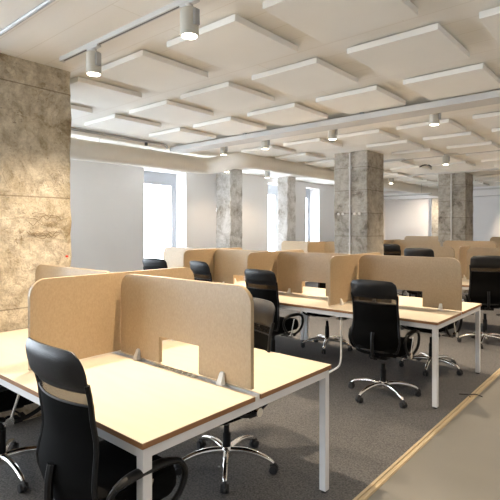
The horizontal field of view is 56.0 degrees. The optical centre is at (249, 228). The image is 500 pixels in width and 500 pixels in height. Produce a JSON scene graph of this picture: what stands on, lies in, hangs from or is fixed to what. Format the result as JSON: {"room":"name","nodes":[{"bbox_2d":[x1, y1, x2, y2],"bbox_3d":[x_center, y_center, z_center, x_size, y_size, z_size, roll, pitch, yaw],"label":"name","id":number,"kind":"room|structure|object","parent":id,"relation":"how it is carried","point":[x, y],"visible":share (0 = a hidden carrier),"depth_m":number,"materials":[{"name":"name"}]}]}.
{"room":"open-plan office","nodes":[
{"label":"open-plan office","id":0,"kind":"room"},
{"bbox_2d":[70,159,384,281],"bbox_3d":[-2.172,0.096,10.056,0.420,3.032,22.400,0,0,41],"label":"wall","id":1,"kind":"structure","parent":0,"point":[107,200],"depth_m":9.65,"materials":[{"name":"white paint"}]},
{"bbox_2d":[144,171,175,246],"bbox_3d":[-1.962,-0.070,10.277,0.430,2.380,1.150,0,0,41],"label":"window","id":2,"kind":"structure","parent":1,"relation":"in","point":[154,178],"depth_m":10.73,"materials":[{"name":"grey"}]},
{"bbox_2d":[268,185,277,250],"bbox_3d":[0.642,-0.070,13.300,0.430,2.380,0.910,0,0,41],"label":"window","id":3,"kind":"structure","parent":1,"relation":"in","point":[272,190],"depth_m":13.67,"materials":[{"name":"grey"}]},
{"bbox_2d":[306,189,309,240],"bbox_3d":[1.788,-0.070,14.630,0.430,2.380,0.740,0,0,41],"label":"window","id":4,"kind":"structure","parent":1,"relation":"in","point":[307,190],"depth_m":14.94,"materials":[{"name":"grey"}]},
{"bbox_2d":[0,0,499,191],"bbox_3d":[2.153,-1.495,6.329,12.000,0.150,22.600,0,0,41],"label":"ceiling","id":5,"kind":"structure","parent":0,"point":[61,27],"depth_m":3.83,"materials":[{"name":"beige paint"}]},
{"bbox_2d":[0,0,54,35],"bbox_3d":[0.188,-1.407,1.673,5.900,0.028,0.028,0,0,41],"label":"conduit","id":6,"kind":"object","parent":5,"relation":"attached to","point":[45,3],"visible":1,"depth_m":3.09,"materials":[{"name":"grey metal"}]},
{"bbox_2d":[70,104,91,118],"bbox_3d":[-2.346,-1.390,5.473,0.700,0.060,0.715,0,0,41],"label":"acoustic panel","id":7,"kind":"object","parent":5,"relation":"attached to","point":[76,111],"visible":0.22,"depth_m":5.48,"materials":[{"name":"beige fabric"}]},
{"bbox_2d":[70,77,141,108],"bbox_3d":[-1.617,-1.390,4.828,0.700,0.060,0.715,0,0,41],"label":"acoustic panel","id":8,"kind":"object","parent":5,"relation":"attached to","point":[84,91],"visible":0.78,"depth_m":4.75,"materials":[{"name":"beige fabric"}]},
{"bbox_2d":[71,127,168,148],"bbox_3d":[-3.332,-1.366,5.522,0.093,0.096,6.017,0,0,41],"label":"conduit","id":9,"kind":"object","parent":5,"relation":"attached to","point":[146,142],"visible":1,"depth_m":7.11,"materials":[{"name":"grey metal"}]},
{"bbox_2d":[85,114,160,133],"bbox_3d":[-1.686,-1.390,6.244,0.700,0.060,0.715,0,0,41],"label":"acoustic panel","id":10,"kind":"object","parent":5,"relation":"attached to","point":[118,123],"visible":1,"depth_m":6.14,"materials":[{"name":"beige fabric"}]},
{"bbox_2d":[59,0,187,62],"bbox_3d":[0.836,-1.401,1.828,6.320,0.038,0.040,0,0,41],"label":"track","id":11,"kind":"object","parent":5,"relation":"attached to","point":[173,6],"visible":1,"depth_m":3.27,"materials":[{"name":"grey metal"}]},
{"bbox_2d":[86,44,100,76],"bbox_3d":[-1.187,-1.279,3.571,0.150,0.211,0.113,0,0,41],"label":"spotlight","id":12,"kind":"object","parent":11,"relation":"hanging from","point":[93,57],"visible":1,"depth_m":3.52,"materials":[{"name":"grey metal"}]},
{"bbox_2d":[179,0,199,39],"bbox_3d":[-0.369,-1.279,2.865,0.150,0.211,0.113,0,0,41],"label":"spotlight","id":13,"kind":"object","parent":11,"relation":"attached to","point":[189,14],"visible":1,"depth_m":2.82,"materials":[{"name":"grey metal"}]},
{"bbox_2d":[101,50,207,91],"bbox_3d":[-0.872,-1.390,4.182,0.700,0.060,0.715,0,0,41],"label":"acoustic panel","id":14,"kind":"object","parent":5,"relation":"attached to","point":[144,69],"visible":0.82,"depth_m":4.08,"materials":[{"name":"beige fabric"}]},
{"bbox_2d":[129,100,212,123],"bbox_3d":[-0.937,-1.390,5.612,0.700,0.060,0.715,0,0,41],"label":"acoustic panel","id":15,"kind":"object","parent":5,"relation":"attached to","point":[167,111],"visible":1,"depth_m":5.52,"materials":[{"name":"beige fabric"}]},
{"bbox_2d":[149,127,215,143],"bbox_3d":[-1.002,-1.390,7.000,0.700,0.060,0.715,0,0,41],"label":"acoustic panel","id":16,"kind":"object","parent":5,"relation":"attached to","point":[181,135],"visible":1,"depth_m":6.91,"materials":[{"name":"beige fabric"}]},
{"bbox_2d":[180,81,274,111],"bbox_3d":[-0.235,-1.390,4.971,0.700,0.060,0.715,0,0,41],"label":"acoustic panel","id":17,"kind":"object","parent":5,"relation":"attached to","point":[228,96],"visible":1,"depth_m":4.87,"materials":[{"name":"beige fabric"}]},
{"bbox_2d":[193,117,265,135],"bbox_3d":[-0.272,-1.390,6.373,0.700,0.060,0.715,0,0,41],"label":"acoustic panel","id":18,"kind":"object","parent":5,"relation":"attached to","point":[229,126],"visible":1,"depth_m":6.27,"materials":[{"name":"beige fabric"}]},
{"bbox_2d":[167,14,297,71],"bbox_3d":[-0.129,-1.390,3.570,0.700,0.060,0.715,0,0,41],"label":"acoustic panel","id":19,"kind":"object","parent":5,"relation":"attached to","point":[231,43],"visible":0.96,"depth_m":3.50,"materials":[{"name":"beige fabric"}]},
{"bbox_2d":[70,137,438,196],"bbox_3d":[-0.627,-1.248,8.777,1.164,0.422,22.280,0,0,41],"label":"ventilation duct","id":20,"kind":"object","parent":5,"relation":"hanging from","point":[84,150],"visible":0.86,"depth_m":8.66,"materials":[{"name":"grey metal"}]},
{"bbox_2d":[241,145,295,156],"bbox_3d":[0.334,-1.390,8.386,0.700,0.060,0.715,0,0,41],"label":"acoustic panel","id":21,"kind":"object","parent":5,"relation":"attached to","point":[273,150],"visible":1,"depth_m":8.26,"materials":[{"name":"beige fabric"}]},
{"bbox_2d":[247,103,327,125],"bbox_3d":[0.465,-1.390,5.736,0.700,0.060,0.715,0,0,41],"label":"acoustic panel","id":22,"kind":"object","parent":5,"relation":"attached to","point":[293,113],"visible":1,"depth_m":5.63,"materials":[{"name":"beige fabric"}]},
{"bbox_2d":[275,153,325,162],"bbox_3d":[0.984,-1.390,9.137,0.700,0.060,0.715,0,0,41],"label":"acoustic panel","id":23,"kind":"object","parent":5,"relation":"attached to","point":[299,157],"visible":1,"depth_m":9.04,"materials":[{"name":"beige fabric"}]},
{"bbox_2d":[252,57,357,96],"bbox_3d":[0.514,-1.390,4.344,0.700,0.060,0.715,0,0,41],"label":"acoustic panel","id":24,"kind":"object","parent":5,"relation":"attached to","point":[313,75],"visible":1,"depth_m":4.25,"materials":[{"name":"beige fabric"}]},
{"bbox_2d":[283,138,342,151],"bbox_3d":[1.043,-1.390,7.759,0.700,0.060,0.715,0,0,41],"label":"acoustic panel","id":25,"kind":"object","parent":5,"relation":"attached to","point":[318,143],"visible":1,"depth_m":7.66,"materials":[{"name":"beige fabric"}]},
{"bbox_2d":[305,159,334,167],"bbox_3d":[1.651,-1.390,9.937,0.700,0.060,0.715,0,0,41],"label":"acoustic panel","id":26,"kind":"object","parent":5,"relation":"attached to","point":[331,162],"visible":0.7,"depth_m":9.78,"materials":[{"name":"beige fabric"}]},
{"bbox_2d":[170,90,499,153],"bbox_3d":[2.290,-1.357,4.917,9.350,0.125,0.280,0,0,41],"label":"cable tray","id":27,"kind":"object","parent":5,"relation":"attached to","point":[491,97],"visible":0.96,"depth_m":5.67,"materials":[{"name":"grey metal"}]},
{"bbox_2d":[263,0,417,42],"bbox_3d":[0.575,-1.390,2.952,0.700,0.060,0.715,0,0,41],"label":"acoustic panel","id":28,"kind":"object","parent":5,"relation":"attached to","point":[326,21],"visible":1,"depth_m":2.98,"materials":[{"name":"beige fabric"}]},
{"bbox_2d":[316,85,405,113],"bbox_3d":[1.206,-1.390,5.093,0.700,0.060,0.715,0,0,41],"label":"acoustic panel","id":29,"kind":"object","parent":5,"relation":"attached to","point":[375,97],"visible":1,"depth_m":5.00,"materials":[{"name":"beige fabric"}]},
{"bbox_2d":[337,129,399,144],"bbox_3d":[1.784,-1.390,7.111,0.700,0.060,0.715,0,0,41],"label":"acoustic panel","id":30,"kind":"object","parent":5,"relation":"attached to","point":[371,136],"visible":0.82,"depth_m":6.99,"materials":[{"name":"beige fabric"}]},
{"bbox_2d":[366,140,423,152],"bbox_3d":[2.438,-1.390,7.887,0.700,0.060,0.715,0,0,41],"label":"acoustic panel","id":31,"kind":"object","parent":5,"relation":"attached to","point":[402,145],"visible":1,"depth_m":7.75,"materials":[{"name":"beige fabric"}]},
{"bbox_2d":[383,173,408,178],"bbox_3d":[3.658,-1.390,12.227,0.700,0.060,0.715,0,0,41],"label":"acoustic panel","id":32,"kind":"object","parent":5,"relation":"attached to","point":[392,175],"visible":0.74,"depth_m":12.04,"materials":[{"name":"beige fabric"}]},
{"bbox_2d":[384,160,414,167],"bbox_3d":[3.042,-1.390,10.056,0.700,0.060,0.715,0,0,41],"label":"acoustic panel","id":33,"kind":"object","parent":5,"relation":"attached to","point":[401,163],"visible":0.65,"depth_m":9.91,"materials":[{"name":"beige fabric"}]},
{"bbox_2d":[388,176,422,181],"bbox_3d":[4.312,-1.390,13.017,0.700,0.060,0.715,0,0,41],"label":"acoustic panel","id":34,"kind":"object","parent":5,"relation":"attached to","point":[410,178],"visible":0.94,"depth_m":12.91,"materials":[{"name":"beige fabric"}]},
{"bbox_2d":[384,184,431,196],"bbox_3d":[4.638,-1.220,14.497,1.900,0.400,0.060,0,0,41],"label":"hanging rail","id":35,"kind":"object","parent":5,"relation":"hanging from","point":[421,193],"visible":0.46,"depth_m":14.27,"materials":[{"name":"grey metal"}]},
{"bbox_2d":[347,23,469,76],"bbox_3d":[1.251,-1.390,3.701,0.700,0.060,0.715,0,0,41],"label":"acoustic panel","id":36,"kind":"object","parent":5,"relation":"attached to","point":[430,45],"visible":1,"depth_m":3.60,"materials":[{"name":"beige fabric"}]},
{"bbox_2d":[390,165,431,172],"bbox_3d":[3.713,-1.390,10.839,0.700,0.060,0.715,0,0,41],"label":"acoustic panel","id":37,"kind":"object","parent":5,"relation":"attached to","point":[415,168],"visible":0.86,"depth_m":10.74,"materials":[{"name":"beige fabric"}]},
{"bbox_2d":[328,150,499,167],"bbox_3d":[4.854,-1.401,7.909,8.170,0.038,0.040,0,0,41],"label":"track","id":38,"kind":"object","parent":5,"relation":"attached to","point":[450,154],"visible":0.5,"depth_m":9.06,"materials":[{"name":"grey metal"}]},
{"bbox_2d":[443,153,449,164],"bbox_3d":[3.707,-1.324,8.898,0.150,0.211,0.113,0,0,41],"label":"spotlight","id":39,"kind":"object","parent":38,"relation":"hanging from","point":[446,159],"visible":0.89,"depth_m":8.85,"materials":[{"name":"grey metal"}]},
{"bbox_2d":[392,148,443,158],"bbox_3d":[3.093,-1.390,8.665,0.700,0.060,0.715,0,0,41],"label":"acoustic panel","id":40,"kind":"object","parent":5,"relation":"attached to","point":[428,152],"visible":1,"depth_m":8.57,"materials":[{"name":"beige fabric"}]},
{"bbox_2d":[403,179,435,183],"bbox_3d":[4.966,-1.390,13.784,0.700,0.060,0.715,0,0,41],"label":"acoustic panel","id":41,"kind":"object","parent":5,"relation":"attached to","point":[423,181],"visible":0.92,"depth_m":13.73,"materials":[{"name":"beige fabric"}]},
{"bbox_2d":[416,182,437,186],"bbox_3d":[5.643,-1.390,14.582,0.700,0.060,0.715,0,0,41],"label":"acoustic panel","id":42,"kind":"object","parent":5,"relation":"attached to","point":[436,183],"visible":0.47,"depth_m":14.38,"materials":[{"name":"beige fabric"}]},
{"bbox_2d":[396,119,465,137],"bbox_3d":[2.506,-1.390,6.495,0.700,0.060,0.715,0,0,41],"label":"acoustic panel","id":43,"kind":"object","parent":5,"relation":"attached to","point":[446,126],"visible":1,"depth_m":6.42,"materials":[{"name":"beige fabric"}]},
{"bbox_2d":[414,156,461,164],"bbox_3d":[3.783,-1.390,9.445,0.700,0.060,0.715,0,0,41],"label":"acoustic panel","id":44,"kind":"object","parent":5,"relation":"attached to","point":[432,160],"visible":0.77,"depth_m":9.33,"materials":[{"name":"beige fabric"}]},
{"bbox_2d":[403,63,499,99],"bbox_3d":[1.941,-1.390,4.475,0.700,0.060,0.715,0,0,41],"label":"acoustic panel","id":45,"kind":"object","parent":5,"relation":"attached to","point":[477,77],"visible":1,"depth_m":4.37,"materials":[{"name":"beige fabric"}]},
{"bbox_2d":[431,161,474,168],"bbox_3d":[4.426,-1.390,10.219,0.700,0.060,0.715,0,0,41],"label":"acoustic panel","id":46,"kind":"object","parent":5,"relation":"attached to","point":[463,164],"visible":0.87,"depth_m":10.07,"materials":[{"name":"beige fabric"}]},
{"bbox_2d":[423,131,484,146],"bbox_3d":[3.153,-1.390,7.267,0.700,0.060,0.715,0,0,41],"label":"acoustic panel","id":47,"kind":"object","parent":5,"relation":"attached to","point":[464,137],"visible":1,"depth_m":7.14,"materials":[{"name":"beige fabric"}]},
{"bbox_2d":[409,168,499,175],"bbox_3d":[6.773,-1.401,10.136,8.170,0.038,0.040,0,0,41],"label":"track","id":48,"kind":"object","parent":5,"relation":"attached to","point":[493,168],"visible":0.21,"depth_m":11.57,"materials":[{"name":"grey metal"}]},
{"bbox_2d":[447,141,499,153],"bbox_3d":[3.838,-1.390,8.028,0.700,0.060,0.715,0,0,41],"label":"acoustic panel","id":49,"kind":"object","parent":5,"relation":"attached to","point":[482,146],"visible":1,"depth_m":7.92,"materials":[{"name":"beige fabric"}]},
{"bbox_2d":[466,151,499,159],"bbox_3d":[4.516,-1.390,8.789,0.700,0.060,0.715,0,0,41],"label":"acoustic panel","id":50,"kind":"object","parent":5,"relation":"attached to","point":[493,154],"visible":0.83,"depth_m":8.70,"materials":[{"name":"beige fabric"}]},
{"bbox_2d":[472,112,499,128],"bbox_3d":[3.255,-1.390,5.870,0.700,0.060,0.715,0,0,41],"label":"acoustic panel","id":51,"kind":"object","parent":5,"relation":"attached to","point":[489,120],"visible":1,"depth_m":5.84,"materials":[{"name":"beige fabric"}]},
{"bbox_2d":[473,174,499,179],"bbox_3d":[6.442,-1.390,12.550,0.700,0.060,0.715,0,0,41],"label":"acoustic panel","id":52,"kind":"object","parent":5,"relation":"attached to","point":[484,177],"visible":1,"depth_m":12.41,"materials":[{"name":"beige fabric"}]},
{"bbox_2d":[479,6,499,42],"bbox_3d":[1.981,-1.390,3.086,0.700,0.060,0.715,0,0,41],"label":"acoustic panel","id":53,"kind":"object","parent":5,"relation":"attached to","point":[490,18],"visible":1,"depth_m":3.07,"materials":[{"name":"beige fabric"}]},
{"bbox_2d":[481,158,499,164],"bbox_3d":[5.181,-1.390,9.568,0.700,0.060,0.715,0,0,41],"label":"acoustic panel","id":54,"kind":"object","parent":5,"relation":"attached to","point":[496,161],"visible":0.82,"depth_m":9.48,"materials":[{"name":"beige fabric"}]},
{"bbox_3d":[2.373,-1.401,5.374,8.620,0.038,0.040,0,0,41],"label":"track","id":55,"kind":"object","parent":5,"relation":"attached to","visible":0},
{"bbox_2d":[220,146,227,154],"bbox_3d":[-0.436,-1.334,7.794,0.150,0.211,0.113,0,0,41],"label":"spotlight","id":56,"kind":"object","parent":55,"relation":"hanging from","point":[223,150],"visible":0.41,"depth_m":7.75,"materials":[{"name":"grey metal"}]},
{"bbox_2d":[262,140,269,148],"bbox_3d":[0.236,-1.334,7.215,0.150,0.211,0.113,0,0,41],"label":"spotlight","id":57,"kind":"object","parent":55,"relation":"hanging from","point":[265,144],"visible":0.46,"depth_m":7.16,"materials":[{"name":"grey metal"}]},
{"bbox_2d":[328,129,337,139],"bbox_3d":[1.131,-1.334,6.444,0.150,0.211,0.113,0,0,41],"label":"spotlight","id":58,"kind":"object","parent":55,"relation":"hanging from","point":[332,134],"visible":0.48,"depth_m":6.40,"materials":[{"name":"grey metal"}]},
{"bbox_2d":[429,113,440,125],"bbox_3d":[2.176,-1.334,5.543,0.150,0.211,0.113,0,0,41],"label":"spotlight","id":59,"kind":"object","parent":55,"relation":"hanging from","point":[434,119],"visible":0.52,"depth_m":5.50,"materials":[{"name":"grey metal"}]},
{"bbox_2d":[0,282,499,499],"bbox_3d":[0.331,1.663,7.899,7.090,0.114,22.400,0,0,41],"label":"floor","id":60,"kind":"structure","parent":0,"point":[366,438],"depth_m":3.82,"materials":[{"name":"grey carpet"}]},
{"bbox_2d":[0,385,40,493],"bbox_3d":[-1.613,1.010,3.075,0.688,1.192,0.679,0,0,-43],"label":"office chair","id":61,"kind":"object","parent":60,"relation":"on","point":[9,400],"visible":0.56,"depth_m":2.94,"materials":[{"name":"black plastic"}]},
{"bbox_2d":[0,53,71,426],"bbox_3d":[-2.121,0.096,4.213,0.742,3.032,0.731,0,0,41],"label":"concrete column","id":62,"kind":"structure","parent":60,"relation":"on","point":[35,107],"depth_m":3.97,"materials":[{"name":"brown"}]},
{"bbox_2d":[25,337,187,499],"bbox_3d":[-0.647,1.025,2.037,0.666,1.162,0.692,0,0,-30],"label":"office chair","id":63,"kind":"object","parent":60,"relation":"on","point":[72,461],"visible":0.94,"depth_m":1.83,"materials":[{"name":"black plastic"}]},
{"bbox_2d":[142,258,167,269],"bbox_3d":[-1.196,1.000,6.587,0.666,1.212,0.692,0,0,-39],"label":"office chair","id":64,"kind":"object","parent":60,"relation":"on","point":[148,263],"visible":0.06,"depth_m":6.33,"materials":[{"name":"black leather"}]},
{"bbox_2d":[0,328,330,499],"bbox_3d":[-0.897,1.215,3.156,2.478,0.782,1.400,0,0,41],"label":"desk","id":65,"kind":"object","parent":60,"relation":"on","point":[145,408],"visible":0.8,"depth_m":2.49,"materials":[{"name":"brown wood"}]},
{"bbox_2d":[35,264,109,281],"bbox_3d":[-1.364,0.561,3.584,1.145,0.537,0.085,0,0,41],"label":"divider","id":66,"kind":"object","parent":65,"relation":"on","point":[42,271],"visible":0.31,"depth_m":3.68,"materials":[{"name":"beige fabric"}]},
{"bbox_2d":[28,267,193,370],"bbox_3d":[-0.862,0.561,3.205,0.085,0.537,1.280,0,0,41],"label":"divider","id":67,"kind":"object","parent":65,"relation":"on","point":[80,315],"visible":0.62,"depth_m":2.96,"materials":[{"name":"beige fabric"}]},
{"bbox_2d":[121,274,253,389],"bbox_3d":[-0.420,0.561,2.771,1.145,0.537,0.085,0,0,41],"label":"divider","id":68,"kind":"object","parent":65,"relation":"on","point":[217,318],"visible":1,"depth_m":2.65,"materials":[{"name":"beige fabric"}]},
{"bbox_2d":[190,261,211,281],"bbox_3d":[-0.468,1.000,5.991,0.666,1.212,0.692,0,0,-19],"label":"office chair","id":69,"kind":"object","parent":60,"relation":"on","point":[201,270],"visible":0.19,"depth_m":5.76,"materials":[{"name":"black plastic"}]},
{"bbox_2d":[174,298,278,493],"bbox_3d":[-0.161,1.053,3.206,0.683,1.107,0.684,0,0,45],"label":"office chair","id":70,"kind":"object","parent":60,"relation":"on","point":[264,310],"visible":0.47,"depth_m":3.17,"materials":[{"name":"black plastic"}]},
{"bbox_2d":[216,169,242,248],"bbox_3d":[-0.500,0.096,11.315,0.490,3.032,0.450,0,0,41],"label":"concrete column","id":71,"kind":"structure","parent":60,"relation":"on","point":[229,223],"depth_m":11.15,"materials":[{"name":"grey concrete"}]},
{"bbox_2d":[234,281,304,340],"bbox_3d":[-0.539,1.218,6.992,2.333,0.776,1.400,0,0,41],"label":"desk","id":72,"kind":"object","parent":60,"relation":"on","point":[242,283],"visible":0.16,"depth_m":6.75,"materials":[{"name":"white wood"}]},
{"bbox_2d":[163,247,207,267],"bbox_3d":[-0.992,0.561,7.382,1.130,0.537,0.085,0,0,41],"label":"divider","id":73,"kind":"object","parent":72,"relation":"on","point":[173,256],"visible":0.34,"depth_m":7.56,"materials":[{"name":"beige fabric"}]},
{"bbox_2d":[183,248,243,282],"bbox_3d":[-0.518,0.561,7.013,0.085,0.537,1.260,0,0,41],"label":"divider","id":74,"kind":"object","parent":72,"relation":"on","point":[203,255],"visible":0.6,"depth_m":6.83,"materials":[{"name":"beige fabric"}]},
{"bbox_2d":[214,249,268,283],"bbox_3d":[-0.098,0.561,6.612,1.130,0.537,0.085,0,0,41],"label":"divider","id":75,"kind":"object","parent":72,"relation":"on","point":[228,263],"visible":0.46,"depth_m":6.76,"materials":[{"name":"beige fabric"}]},
{"bbox_2d":[244,269,303,353],"bbox_3d":[0.238,1.025,5.393,0.666,1.162,0.692,0,0,-31],"label":"office chair","id":76,"kind":"object","parent":60,"relation":"on","point":[262,284],"visible":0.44,"depth_m":5.18,"materials":[{"name":"black plastic"}]},
{"bbox_2d":[277,176,295,250],"bbox_3d":[1.009,0.096,12.951,0.360,3.032,0.400,0,0,41],"label":"concrete column","id":77,"kind":"structure","parent":60,"relation":"on","point":[286,196],"depth_m":12.82,"materials":[{"name":"grey concrete"}]},
{"bbox_2d":[301,282,352,353],"bbox_3d":[1.069,1.010,6.378,0.666,1.192,0.692,0,0,-37],"label":"office chair","id":78,"kind":"object","parent":60,"relation":"on","point":[326,338],"visible":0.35,"depth_m":6.33,"materials":[{"name":"black plastic"}]},
{"bbox_2d":[334,150,383,254],"bbox_3d":[2.057,0.096,8.914,0.691,3.032,0.741,0,0,41],"label":"concrete column","id":79,"kind":"structure","parent":60,"relation":"on","point":[358,175],"depth_m":8.67,"materials":[{"name":"grey concrete"}]},
{"bbox_2d":[278,287,481,408],"bbox_3d":[1.236,1.218,5.463,2.338,0.776,1.400,0,0,41],"label":"desk","id":80,"kind":"object","parent":60,"relation":"on","point":[412,313],"visible":0.59,"depth_m":4.93,"materials":[{"name":"brown wood"}]},
{"bbox_2d":[246,250,304,285],"bbox_3d":[0.369,0.561,6.249,0.085,0.537,1.260,0,0,41],"label":"divider","id":81,"kind":"object","parent":80,"relation":"on","point":[254,260],"visible":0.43,"depth_m":6.02,"materials":[{"name":"beige fabric"}]},
{"bbox_2d":[277,251,350,295],"bbox_3d":[0.796,0.561,5.841,1.130,0.537,0.085,0,0,41],"label":"divider","id":82,"kind":"object","parent":80,"relation":"on","point":[293,268],"visible":0.64,"depth_m":5.96,"materials":[{"name":"beige fabric"}]},
{"bbox_2d":[329,317,341,372],"bbox_3d":[0.783,1.232,4.968,0.403,0.723,0.042,0,0,36],"label":"cable","id":83,"kind":"object","parent":80,"relation":"hanging from","point":[338,366],"visible":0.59,"depth_m":4.86,"materials":[{"name":"white plastic"}]},
{"bbox_2d":[328,252,380,305],"bbox_3d":[1.255,0.561,5.486,0.085,0.537,1.260,0,0,41],"label":"divider","id":84,"kind":"object","parent":80,"relation":"on","point":[342,269],"visible":0.58,"depth_m":5.18,"materials":[{"name":"beige fabric"}]},
{"bbox_2d":[359,255,461,310],"bbox_3d":[1.690,0.561,5.071,1.130,0.537,0.085,0,0,41],"label":"divider","id":85,"kind":"object","parent":80,"relation":"on","point":[439,279],"visible":0.77,"depth_m":4.93,"materials":[{"name":"beige fabric"}]},
{"bbox_2d":[348,279,420,407],"bbox_3d":[1.258,1.036,4.513,0.666,1.140,0.692,0,0,-34],"label":"office chair","id":86,"kind":"object","parent":60,"relation":"on","point":[374,330],"visible":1,"depth_m":4.33,"materials":[{"name":"black leather"}]},
{"bbox_2d":[383,244,405,295],"bbox_3d":[3.305,0.970,10.775,0.666,1.272,0.692,0,0,-31],"label":"office chair","id":87,"kind":"object","parent":60,"relation":"on","point":[389,249],"visible":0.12,"depth_m":10.56,"materials":[{"name":"black plastic"}]},
{"bbox_2d":[400,248,445,336],"bbox_3d":[2.666,0.945,7.273,0.666,1.322,0.692,0,0,-35],"label":"office chair","id":88,"kind":"object","parent":60,"relation":"on","point":[419,252],"visible":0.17,"depth_m":7.08,"materials":[{"name":"black plastic"}]},
{"bbox_2d":[353,368,499,499],"bbox_3d":[3.040,1.660,5.565,0.060,0.120,22.400,0,0,41],"label":"trim","id":89,"kind":"structure","parent":60,"relation":"on","point":[390,471],"depth_m":3.48,"materials":[{"name":"beige wood"}]},
{"bbox_2d":[398,291,462,375],"bbox_3d":[2.115,1.010,5.421,0.666,1.192,0.692,0,0,-23],"label":"office chair","id":90,"kind":"object","parent":60,"relation":"on","point":[422,355],"visible":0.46,"depth_m":5.28,"materials":[{"name":"black plastic"}]},
{"bbox_2d":[432,198,437,235],"bbox_3d":[6.745,0.096,16.958,0.286,3.032,0.306,0,0,41],"label":"concrete column","id":91,"kind":"structure","parent":60,"relation":"on","point":[434,200],"depth_m":16.86,"materials":[{"name":"beige concrete"}]},
{"bbox_2d":[406,277,468,296],"bbox_3d":[3.443,1.218,7.673,2.398,0.776,1.400,0,0,41],"label":"desk","id":92,"kind":"object","parent":60,"relation":"on","point":[465,283],"visible":0.03,"depth_m":7.16,"materials":[{"name":"brown wood"}]},
{"bbox_2d":[404,246,454,257],"bbox_3d":[3.042,0.561,8.019,0.860,0.537,0.085,0,0,41],"label":"divider","id":93,"kind":"object","parent":92,"relation":"on","point":[439,251],"visible":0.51,"depth_m":7.87,"materials":[{"name":"beige fabric"}]},
{"bbox_2d":[458,246,470,278],"bbox_3d":[3.635,0.561,7.956,0.085,0.537,0.640,0,0,41],"label":"divider","id":94,"kind":"object","parent":92,"relation":"on","point":[462,251],"visible":0.68,"depth_m":7.87,"materials":[{"name":"beige fabric"}]},
{"bbox_2d":[467,247,499,279],"bbox_3d":[3.928,0.561,7.255,1.100,0.537,0.085,0,0,41],"label":"divider","id":95,"kind":"object","parent":92,"relation":"on","point":[473,251],"visible":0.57,"depth_m":7.49,"materials":[{"name":"beige fabric"}]},
{"bbox_2d":[438,172,472,292],"bbox_3d":[5.355,0.096,12.243,0.682,3.032,0.711,0,0,41],"label":"concrete column","id":96,"kind":"structure","parent":60,"relation":"on","point":[455,198],"depth_m":11.98,"materials":[{"name":"grey concrete"}]},
{"bbox_2d":[457,255,499,348],"bbox_3d":[3.266,0.980,6.544,0.692,1.252,0.666,0,0,35],"label":"office chair","id":97,"kind":"object","parent":60,"relation":"on","point":[484,278],"visible":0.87,"depth_m":6.36,"materials":[{"name":"black plastic"}]},
{"bbox_3d":[1.501,1.218,11.049,2.248,0.776,1.400,0,0,41],"label":"desk","id":98,"kind":"object","parent":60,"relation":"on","visible":0},
{"bbox_2d":[281,241,315,251],"bbox_3d":[1.217,0.561,11.293,1.140,0.537,0.085,0,0,41],"label":"divider","id":99,"kind":"object","parent":98,"relation":"on","point":[286,245],"visible":0.4,"depth_m":11.40,"materials":[{"name":"beige fabric"}]},
{"bbox_2d":[307,241,333,252],"bbox_3d":[1.679,0.561,10.895,0.085,0.537,1.260,0,0,41],"label":"divider","id":100,"kind":"object","parent":98,"relation":"on","point":[315,247],"visible":0.31,"depth_m":10.68,"materials":[{"name":"beige fabric"}]},
{"bbox_2d":[324,242,334,252],"bbox_3d":[2.103,0.561,10.530,1.000,0.537,0.085,0,0,41],"label":"divider","id":101,"kind":"object","parent":98,"relation":"on","point":[329,247],"visible":0.23,"depth_m":10.76,"materials":[{"name":"beige fabric"}]},
{"bbox_3d":[3.479,1.218,11.391,2.398,0.776,1.400,0,0,41],"label":"desk","id":102,"kind":"object","parent":60,"relation":"on","visible":0},
{"bbox_2d":[393,240,440,255],"bbox_3d":[3.895,0.544,11.032,1.120,0.572,0.085,0,0,41],"label":"divider","id":103,"kind":"object","parent":102,"relation":"on","point":[403,243],"visible":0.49,"depth_m":11.04,"materials":[{"name":"beige fabric"}]},
{"bbox_3d":[5.335,1.218,9.791,2.398,0.776,1.400,0,0,41],"label":"desk","id":104,"kind":"object","parent":60,"relation":"on","visible":0},
{"bbox_2d":[443,240,496,259],"bbox_3d":[4.782,0.544,10.268,1.100,0.572,0.085,0,0,41],"label":"divider","id":105,"kind":"object","parent":104,"relation":"attached to","point":[455,245],"visible":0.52,"depth_m":10.29,"materials":[{"name":"beige fabric"}]},
{"bbox_3d":[5.688,1.218,14.107,2.398,0.776,1.400,0,0,41],"label":"desk","id":106,"kind":"object","parent":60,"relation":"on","visible":0},
{"bbox_2d":[404,236,437,240],"bbox_3d":[5.294,0.524,14.447,1.120,0.612,0.085,0,0,41],"label":"divider","id":107,"kind":"object","parent":106,"relation":"on","point":[406,237],"visible":0.27,"depth_m":14.45,"materials":[{"name":"beige fabric"}]},
{"bbox_3d":[7.544,1.218,12.508,2.398,0.776,1.400,0,0,41],"label":"desk","id":108,"kind":"object","parent":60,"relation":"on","visible":0},
{"bbox_2d":[490,237,499,247],"bbox_3d":[7.165,0.524,12.835,1.120,0.612,0.085,0,0,41],"label":"divider","id":109,"kind":"object","parent":108,"relation":"on","point":[496,240],"visible":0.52,"depth_m":13.08,"materials":[{"name":"beige fabric"}]},
{"bbox_2d":[367,375,499,499],"bbox_3d":[4.843,1.666,4.011,4.700,0.108,22.400,0,0,41],"label":"floor","id":110,"kind":"structure","parent":0,"point":[461,461],"depth_m":3.23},
{"bbox_2d":[385,196,499,240],"bbox_3d":[9.516,0.096,14.835,11.950,3.032,0.100,0,0,41],"label":"wall","id":111,"kind":"structure","parent":0,"point":[403,218],"depth_m":17.42,"materials":[{"name":"white paint"}]},
{"bbox_2d":[383,186,499,200],"bbox_3d":[9.469,-1.265,14.512,11.400,0.310,0.450,0,0,41],"label":"trim","id":112,"kind":"structure","parent":111,"relation":"attached to","point":[492,192],"depth_m":16.94,"materials":[{"name":"white paint"}]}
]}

